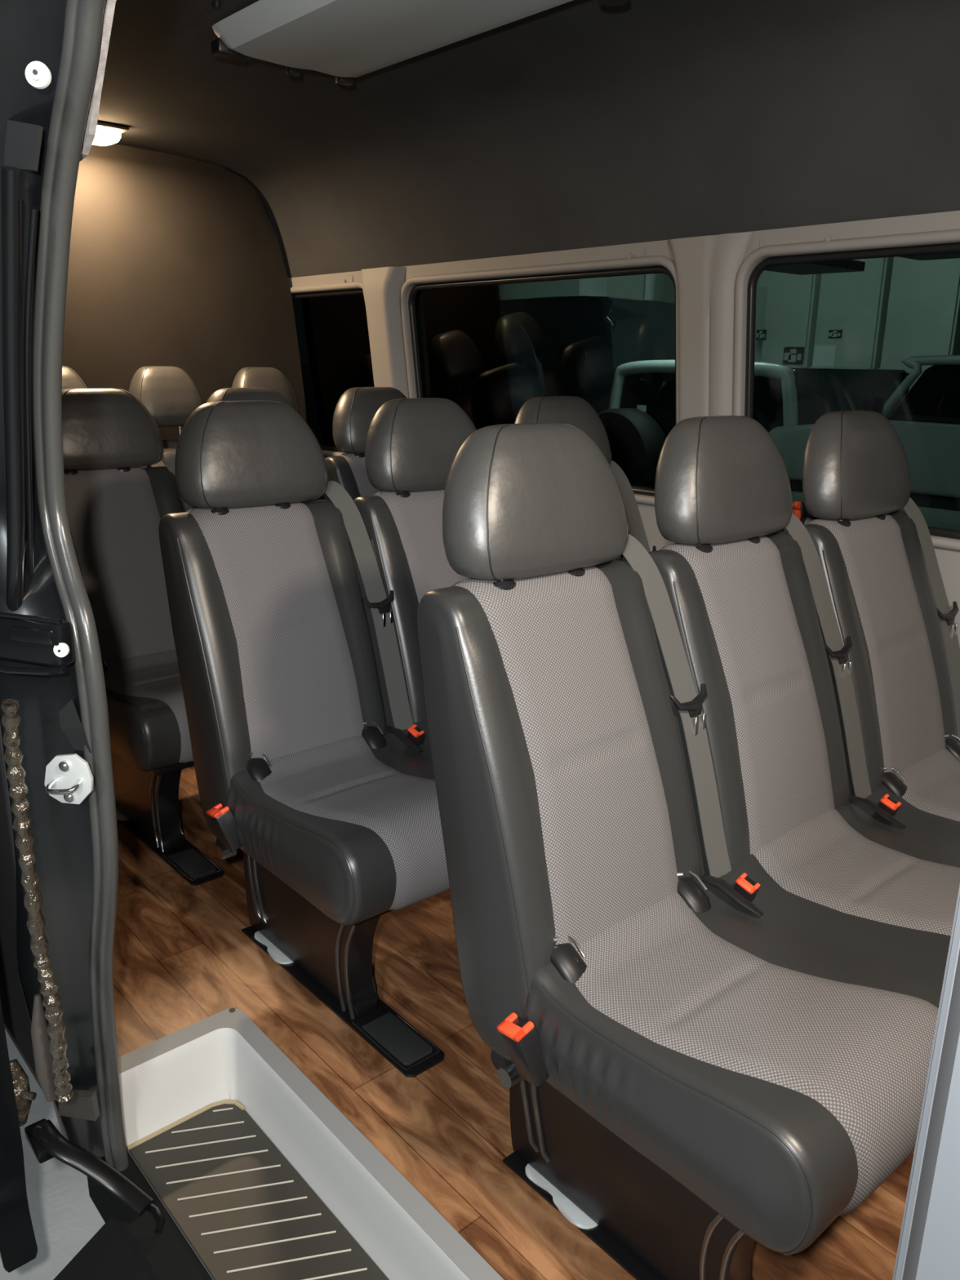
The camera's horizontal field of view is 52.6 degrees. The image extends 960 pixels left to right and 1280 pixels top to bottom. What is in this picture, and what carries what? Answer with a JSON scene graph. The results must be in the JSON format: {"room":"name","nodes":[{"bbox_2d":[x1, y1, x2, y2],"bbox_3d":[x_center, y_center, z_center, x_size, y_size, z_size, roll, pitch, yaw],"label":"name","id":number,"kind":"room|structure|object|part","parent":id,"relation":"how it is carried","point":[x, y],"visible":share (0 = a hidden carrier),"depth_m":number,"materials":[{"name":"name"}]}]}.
{"room":"vehicle interior","nodes":[
{"label":"vehicle interior","id":0,"kind":"room"},
{"bbox_2d":[0,724,38,1079],"bbox_3d":[-1.482,-0.331,2.248,0.015,1.750,2.340,-13,21,-39],"label":"wall","id":1,"kind":"structure","parent":0,"point":[16,1020],"depth_m":1.65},
{"bbox_2d":[0,999,153,1272],"bbox_3d":[-1.032,0.037,1.777,0.201,1.785,1.372,-13,21,-39],"label":"sliding door","id":2,"kind":"structure","parent":1,"relation":"in","point":[18,1244],"depth_m":1.56,"materials":[{"name":"black paint"}]},
{"bbox_3d":[-0.646,0.856,1.574,0.240,0.100,0.061,7,17,22],"label":"roller arm","id":3,"kind":"part","parent":2,"relation":"part of","materials":[{"name":"black metal"}]},
{"bbox_2d":[53,1151,212,1279],"bbox_3d":[-0.292,1.161,1.149,0.306,0.204,1.360,-13,21,-39],"label":"door sill","id":4,"kind":"structure","parent":1,"relation":"attached to","point":[150,1245],"depth_m":1.54,"materials":[{"name":"black plastic"}]},
{"bbox_2d":[0,0,116,1161],"bbox_3d":[-0.286,0.179,0.992,0.174,1.821,1.283,-13,21,-39],"label":"door frame","id":5,"kind":"structure","parent":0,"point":[50,780],"depth_m":1.33,"materials":[{"name":"black paint"}]},
{"bbox_3d":[-0.521,-0.556,1.092,0.136,0.058,0.012,15,21,40],"label":"plate","id":6,"kind":"part","parent":5,"relation":"part of","materials":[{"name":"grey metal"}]},
{"bbox_3d":[-0.569,0.191,1.341,0.072,0.074,0.007,3,16,8],"label":"striker plate","id":7,"kind":"part","parent":5,"relation":"part of","materials":[{"name":"silver metal"}]},
{"bbox_2d":[31,0,128,1171],"bbox_3d":[-0.223,0.183,1.004,0.033,1.809,1.226,-13,21,-39],"label":"seal","id":8,"kind":"object","parent":5,"relation":"attached to","point":[83,19],"visible":0.98,"depth_m":1.33,"materials":[{"name":"grey rubber"}]},
{"bbox_2d":[62,143,306,439],"bbox_3d":[-1.362,-0.749,3.478,1.680,1.904,0.060,-13,21,-39],"label":"wall","id":9,"kind":"structure","parent":0,"point":[175,260],"depth_m":3.49,"materials":[{"name":"brown carpet"}]},
{"bbox_2d":[4,765,914,1279],"bbox_3d":[0.187,0.678,2.021,1.900,0.012,5.100,-13,21,-39],"label":"floor","id":10,"kind":"structure","parent":0,"point":[183,957],"depth_m":1.76,"materials":[{"name":"brown wood"}]},
{"bbox_2d":[62,365,297,467],"bbox_3d":[-0.931,-0.333,3.342,1.261,1.166,0.766,-13,21,-39],"label":"seat","id":11,"kind":"object","parent":10,"relation":"on","point":[169,393],"visible":0.05,"depth_m":3.44,"materials":[{"name":"grey leather"}]},
{"bbox_3d":[-1.073,-0.429,3.493,0.238,0.560,0.259,-13,21,-39],"label":"fabric panel","id":12,"kind":"part","parent":11,"relation":"part of","materials":[{"name":"grey fabric"}]},
{"bbox_3d":[-1.079,-0.742,3.492,0.012,0.112,0.012,-13,21,-39],"label":"post","id":13,"kind":"part","parent":11,"relation":"part of","materials":[{"name":"silver metal"}]},
{"bbox_2d":[62,386,407,885],"bbox_3d":[-0.467,-0.139,2.785,1.417,1.114,0.766,-13,21,-39],"label":"seat","id":14,"kind":"object","parent":10,"relation":"on","point":[116,506],"visible":0.2,"depth_m":2.56,"materials":[{"name":"grey leather"}]},
{"bbox_3d":[-0.972,-0.178,2.622,0.290,0.560,0.259,-13,21,-39],"label":"fabric panel","id":15,"kind":"part","parent":14,"relation":"part of","materials":[{"name":"grey fabric"}]},
{"bbox_3d":[-0.973,-0.129,2.647,0.398,0.650,0.257,-13,21,-39],"label":"seat","id":16,"kind":"part","parent":14,"relation":"part of","materials":[{"name":"grey"}]},
{"bbox_2d":[105,688,181,772],"bbox_3d":[-0.438,0.082,2.800,1.327,0.166,0.511,-13,21,-39],"label":"seat cushion","id":17,"kind":"object","parent":14,"relation":"on","point":[145,723],"depth_m":2.25,"materials":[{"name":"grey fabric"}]},
{"bbox_3d":[-0.892,0.361,2.545,0.052,0.250,0.454,-13,21,-39],"label":"leg","id":18,"kind":"part","parent":14,"relation":"part of","materials":[{"name":"black metal"}]},
{"bbox_3d":[-0.759,0.159,2.477,0.332,0.167,0.454,-13,21,-39],"label":"fabric panel","id":19,"kind":"part","parent":14,"relation":"part of","materials":[{"name":"grey fabric"}]},
{"bbox_3d":[-0.841,0.506,2.523,0.091,0.006,0.597,-13,21,-39],"label":"foot plate","id":20,"kind":"part","parent":14,"relation":"part of","materials":[{"name":"black metal"}]},
{"bbox_3d":[-0.442,0.170,2.828,1.203,0.030,0.370,-13,21,-39],"label":"seat frame","id":21,"kind":"part","parent":14,"relation":"part of","materials":[{"name":"black metal"}]},
{"bbox_3d":[-0.629,-0.206,2.936,0.398,0.650,0.257,-13,21,-39],"label":"seat","id":22,"kind":"part","parent":14,"relation":"part of","materials":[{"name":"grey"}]},
{"bbox_3d":[-0.286,-0.283,3.225,0.398,0.650,0.257,-13,21,-39],"label":"seat","id":23,"kind":"part","parent":14,"relation":"part of","materials":[{"name":"grey leather"}]},
{"bbox_3d":[-0.286,-0.333,3.200,0.290,0.560,0.259,-13,21,-39],"label":"fabric panel","id":24,"kind":"part","parent":14,"relation":"part of","materials":[{"name":"grey fabric"}]},
{"bbox_2d":[118,1008,503,1279],"bbox_3d":[-0.134,0.944,1.324,0.264,0.165,1.323,-13,21,-39],"label":"well","id":25,"kind":"object","parent":10,"relation":"in","point":[224,1055],"visible":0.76,"depth_m":1.65,"materials":[{"name":"grey plastic"}]},
{"bbox_2d":[126,1099,388,1279],"bbox_3d":[-0.119,1.018,1.308,0.206,0.008,1.299,-13,21,-39],"label":"step tread","id":26,"kind":"object","parent":25,"relation":"in","point":[246,1213],"visible":1,"depth_m":1.60,"materials":[{"name":"grey rubber"}]},
{"bbox_2d":[158,395,656,1077],"bbox_3d":[0.086,0.043,2.183,1.417,1.114,0.765,-13,21,-39],"label":"seat","id":27,"kind":"object","parent":10,"relation":"on","point":[294,617],"visible":0.49,"depth_m":1.95,"materials":[{"name":"grey fabric"}]},
{"bbox_3d":[-0.420,0.053,2.045,0.398,0.650,0.257,-13,21,-39],"label":"seat","id":28,"kind":"part","parent":27,"relation":"part of","materials":[{"name":"grey fabric"}]},
{"bbox_3d":[-0.419,0.003,2.020,0.290,0.560,0.259,-13,21,-39],"label":"fabric panel","id":29,"kind":"part","parent":27,"relation":"part of","materials":[{"name":"grey fabric"}]},
{"bbox_3d":[-0.340,0.543,1.943,0.052,0.250,0.454,-13,21,-39],"label":"leg","id":30,"kind":"part","parent":27,"relation":"part of","materials":[{"name":"black metal"}]},
{"bbox_2d":[223,719,435,925],"bbox_3d":[0.115,0.263,2.198,1.327,0.166,0.511,-13,21,-39],"label":"seat cushion","id":31,"kind":"object","parent":27,"relation":"on","point":[346,821],"depth_m":1.77,"materials":[{"name":"grey fabric"}]},
{"bbox_3d":[-0.288,0.688,1.921,0.091,0.006,0.597,-13,21,-39],"label":"foot plate","id":32,"kind":"part","parent":27,"relation":"part of","materials":[{"name":"black metal"}]},
{"bbox_3d":[-0.206,0.341,1.875,0.332,0.167,0.454,-13,21,-39],"label":"fabric panel","id":33,"kind":"part","parent":27,"relation":"part of","materials":[{"name":"grey fabric"}]},
{"bbox_3d":[0.111,0.351,2.226,1.203,0.030,0.370,-13,21,-39],"label":"seat frame","id":34,"kind":"part","parent":27,"relation":"part of","materials":[{"name":"black metal"}]},
{"bbox_3d":[-0.204,-0.040,2.141,0.027,0.042,0.004,-13,21,-39],"label":"blade","id":35,"kind":"part","parent":27,"relation":"part of","materials":[{"name":"silver metal"}]},
{"bbox_3d":[-0.077,-0.024,2.334,0.398,0.650,0.257,-13,21,-39],"label":"seat","id":36,"kind":"part","parent":27,"relation":"part of","materials":[{"name":"grey leather"}]},
{"bbox_3d":[-0.076,-0.074,2.309,0.290,0.560,0.259,-13,21,-39],"label":"fabric panel","id":37,"kind":"part","parent":27,"relation":"part of","materials":[{"name":"grey fabric"}]},
{"bbox_2d":[417,410,959,1279],"bbox_3d":[0.639,0.223,1.586,1.417,1.114,0.766,-13,21,-39],"label":"seat","id":38,"kind":"object","parent":10,"relation":"on","point":[698,794],"visible":0.98,"depth_m":1.38,"materials":[{"name":"grey fabric"}]},
{"bbox_3d":[0.134,0.233,1.448,0.398,0.650,0.257,-13,21,-39],"label":"seat","id":39,"kind":"part","parent":38,"relation":"part of","materials":[{"name":"grey fabric"}]},
{"bbox_3d":[0.134,0.183,1.423,0.290,0.560,0.259,-13,21,-39],"label":"fabric panel","id":40,"kind":"part","parent":38,"relation":"part of","materials":[{"name":"grey fabric"}]},
{"bbox_3d":[0.266,0.868,1.324,0.091,0.006,0.597,-13,21,-39],"label":"foot plate","id":41,"kind":"part","parent":38,"relation":"part of","materials":[{"name":"black metal"}]},
{"bbox_3d":[0.214,0.723,1.346,0.052,0.250,0.454,-13,21,-39],"label":"leg","id":42,"kind":"part","parent":38,"relation":"part of","materials":[{"name":"black metal"}]},
{"bbox_3d":[0.350,0.140,1.544,0.027,0.042,0.004,-13,21,-39],"label":"blade","id":43,"kind":"part","parent":38,"relation":"part of","materials":[{"name":"silver metal"}]},
{"bbox_2d":[515,760,959,1253],"bbox_3d":[0.668,0.443,1.601,1.327,0.166,0.511,-13,21,-39],"label":"seat cushion","id":44,"kind":"object","parent":38,"relation":"on","point":[760,1030],"depth_m":1.24,"materials":[{"name":"grey fabric"}]},
{"bbox_3d":[0.477,0.106,1.712,0.290,0.560,0.259,-13,21,-39],"label":"fabric panel","id":45,"kind":"part","parent":38,"relation":"part of","materials":[{"name":"grey fabric"}]},
{"bbox_3d":[0.477,0.156,1.738,0.398,0.650,0.257,-13,21,-39],"label":"seat","id":46,"kind":"part","parent":38,"relation":"part of","materials":[{"name":"grey fabric"}]},
{"bbox_3d":[0.347,0.521,1.278,0.332,0.167,0.454,-13,21,-39],"label":"fabric panel","id":47,"kind":"part","parent":38,"relation":"part of","materials":[{"name":"grey fabric"}]},
{"bbox_3d":[0.693,0.062,1.833,0.027,0.042,0.004,-13,21,-39],"label":"blade","id":48,"kind":"part","parent":38,"relation":"part of","materials":[{"name":"silver metal"}]},
{"bbox_3d":[0.690,0.443,1.567,0.332,0.167,0.454,-13,21,-39],"label":"fabric panel","id":49,"kind":"part","parent":38,"relation":"part of","materials":[{"name":"grey fabric"}]},
{"bbox_3d":[0.820,0.078,2.026,0.398,0.650,0.257,-13,21,-39],"label":"seat","id":50,"kind":"part","parent":38,"relation":"part of","materials":[{"name":"grey fabric"}]},
{"bbox_3d":[0.820,0.029,2.002,0.290,0.560,0.259,-13,21,-39],"label":"fabric panel","id":51,"kind":"part","parent":38,"relation":"part of","materials":[{"name":"grey fabric"}]},
{"bbox_3d":[1.033,0.366,1.856,0.332,0.167,0.454,-13,21,-39],"label":"fabric panel","id":52,"kind":"part","parent":38,"relation":"part of","materials":[{"name":"grey fabric"}]},
{"bbox_3d":[1.036,-0.015,2.122,0.027,0.042,0.004,-13,21,-39],"label":"blade","id":53,"kind":"part","parent":38,"relation":"part of","materials":[{"name":"silver metal"}]},
{"bbox_2d":[97,0,959,278],"bbox_3d":[0.219,-0.979,1.586,1.558,0.414,5.150,-13,21,-39],"label":"ceiling","id":54,"kind":"structure","parent":0,"point":[575,124],"depth_m":2.37,"materials":[{"name":"grey fabric"}]},
{"bbox_2d":[92,121,128,146],"bbox_3d":[-1.226,-1.608,3.087,0.170,0.050,0.150,-13,21,-39],"label":"dome lamp","id":55,"kind":"object","parent":54,"relation":"attached to","point":[106,134],"visible":0.48,"depth_m":3.06,"materials":[{"name":"white plastic"}]},
{"bbox_2d":[212,0,221,8],"bbox_3d":[-0.540,-1.302,1.989,0.018,0.010,0.018,-13,21,-39],"label":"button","id":56,"kind":"object","parent":54,"relation":"attached to","point":[215,5],"visible":1,"depth_m":1.98,"materials":[{"name":"black plastic"}]},
{"bbox_2d":[210,0,628,85],"bbox_3d":[0.046,-1.181,1.716,0.398,0.061,1.522,-13,21,-39],"label":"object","id":57,"kind":"object","parent":54,"relation":"attached to","point":[346,40],"visible":1,"depth_m":1.98,"materials":[{"name":"white plastic"}]},
{"bbox_2d":[210,37,251,62],"bbox_3d":[-0.553,-1.312,2.158,0.080,0.028,0.040,-13,21,-39],"label":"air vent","id":58,"kind":"object","parent":57,"relation":"attached to","point":[220,47],"depth_m":2.14,"materials":[{"name":"black plastic"}]},
{"bbox_2d":[285,66,300,76],"bbox_3d":[-0.435,-1.330,2.257,0.030,0.028,0.020,-13,21,-39],"label":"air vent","id":59,"kind":"object","parent":57,"relation":"attached to","point":[295,72],"depth_m":2.25,"materials":[{"name":"black plastic"}]},
{"bbox_2d":[335,75,354,85],"bbox_3d":[-0.325,-1.356,2.332,0.040,0.036,0.025,-13,21,-39],"label":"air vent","id":60,"kind":"object","parent":57,"relation":"attached to","point":[340,80],"depth_m":2.33,"materials":[{"name":"black plastic"}]},
{"bbox_3d":[0.241,-1.173,1.756,0.056,0.030,0.056,-13,21,-39],"label":"knob","id":61,"kind":"part","parent":57,"relation":"part of","materials":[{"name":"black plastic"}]},
{"bbox_2d":[288,210,959,745],"bbox_3d":[0.739,-0.238,2.456,0.114,1.485,5.400,-13,21,-39],"label":"wall","id":62,"kind":"structure","parent":0,"point":[948,561],"depth_m":2.37,"materials":[{"name":"grey plastic"}]},
{"bbox_2d":[290,281,362,457],"bbox_3d":[-0.672,-1.066,3.884,0.097,0.654,0.970,-13,21,-39],"label":"trim","id":63,"kind":"structure","parent":62,"relation":"attached to","point":[351,285],"depth_m":3.65,"materials":[{"name":"grey plastic"}]},
{"bbox_2d":[291,288,374,453],"bbox_3d":[-0.656,-1.070,3.898,0.096,0.611,0.927,-13,21,-39],"label":"window","id":64,"kind":"structure","parent":62,"relation":"in","point":[331,326],"depth_m":3.80,"materials":[{"name":"black glass"}]},
{"bbox_2d":[360,266,408,398],"bbox_3d":[-0.316,-0.947,3.460,0.139,0.703,0.234,-13,21,-39],"label":"window pillar","id":65,"kind":"structure","parent":62,"relation":"attached to","point":[382,286],"depth_m":3.37,"materials":[{"name":"grey plastic"}]},
{"bbox_2d":[400,255,679,506],"bbox_3d":[0.142,-0.797,2.990,0.097,0.654,1.204,-13,21,-39],"label":"trim","id":66,"kind":"structure","parent":62,"relation":"attached to","point":[666,262],"depth_m":2.78,"materials":[{"name":"grey plastic"}]},
{"bbox_2d":[408,265,675,496],"bbox_3d":[0.158,-0.800,3.003,0.096,0.611,1.161,-13,21,-39],"label":"window","id":67,"kind":"structure","parent":62,"relation":"in","point":[606,339],"depth_m":2.86,"materials":[{"name":"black glass"}]},
{"bbox_2d":[342,235,831,283],"bbox_3d":[0.143,-1.102,2.851,0.018,0.034,1.944,-13,21,-39],"label":"trim","id":68,"kind":"structure","parent":62,"relation":"attached to","point":[828,237],"depth_m":2.53,"materials":[{"name":"grey"}]},
{"bbox_2d":[667,232,751,422],"bbox_3d":[0.581,-0.657,2.498,0.107,0.703,0.252,-13,21,-39],"label":"window pillar","id":69,"kind":"structure","parent":62,"relation":"attached to","point":[708,267],"depth_m":2.43,"materials":[{"name":"grey plastic"}]},
{"bbox_2d":[791,501,807,524],"bbox_3d":[0.781,-0.309,2.381,0.042,0.064,0.024,-13,21,-39],"label":"hammer","id":70,"kind":"object","parent":62,"relation":"in","point":[800,511],"depth_m":2.37,"materials":[{"name":"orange plastic"}]},
{"bbox_3d":[0.774,-0.311,2.374,0.024,0.055,0.024,-13,21,-39],"label":"lever","id":71,"kind":"part","parent":70,"relation":"part of","materials":[{"name":"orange plastic"}]},
{"bbox_2d":[733,228,959,551],"bbox_3d":[1.114,-0.475,1.921,0.097,0.654,1.445,-13,21,-39],"label":"trim","id":72,"kind":"structure","parent":62,"relation":"attached to","point":[951,235],"depth_m":2.19,"materials":[{"name":"grey plastic"}]},
{"bbox_2d":[744,242,959,539],"bbox_3d":[1.131,-0.478,1.935,0.096,0.611,1.402,-13,21,-39],"label":"window","id":73,"kind":"structure","parent":62,"relation":"in","point":[874,330],"depth_m":2.19,"materials":[{"name":"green glass"}]},
{"bbox_2d":[892,884,959,1279],"bbox_3d":[0.273,0.439,0.422,0.120,1.930,0.242,-13,21,-39],"label":"pillar","id":74,"kind":"structure","parent":0,"point":[929,1245],"depth_m":0.40,"materials":[{"name":"grey paint"}]},
{"label":"outside","id":75,"kind":"structure","parent":0,"visible":0},
{"bbox_2d":[0,1029,105,1279],"bbox_3d":[-1.936,0.049,6.342,15.200,0.050,22.000,-13,21,-39],"label":"ground","id":76,"kind":"structure","parent":75,"point":[64,1217],"depth_m":2.13,"materials":[{"name":"concrete"}]}
]}

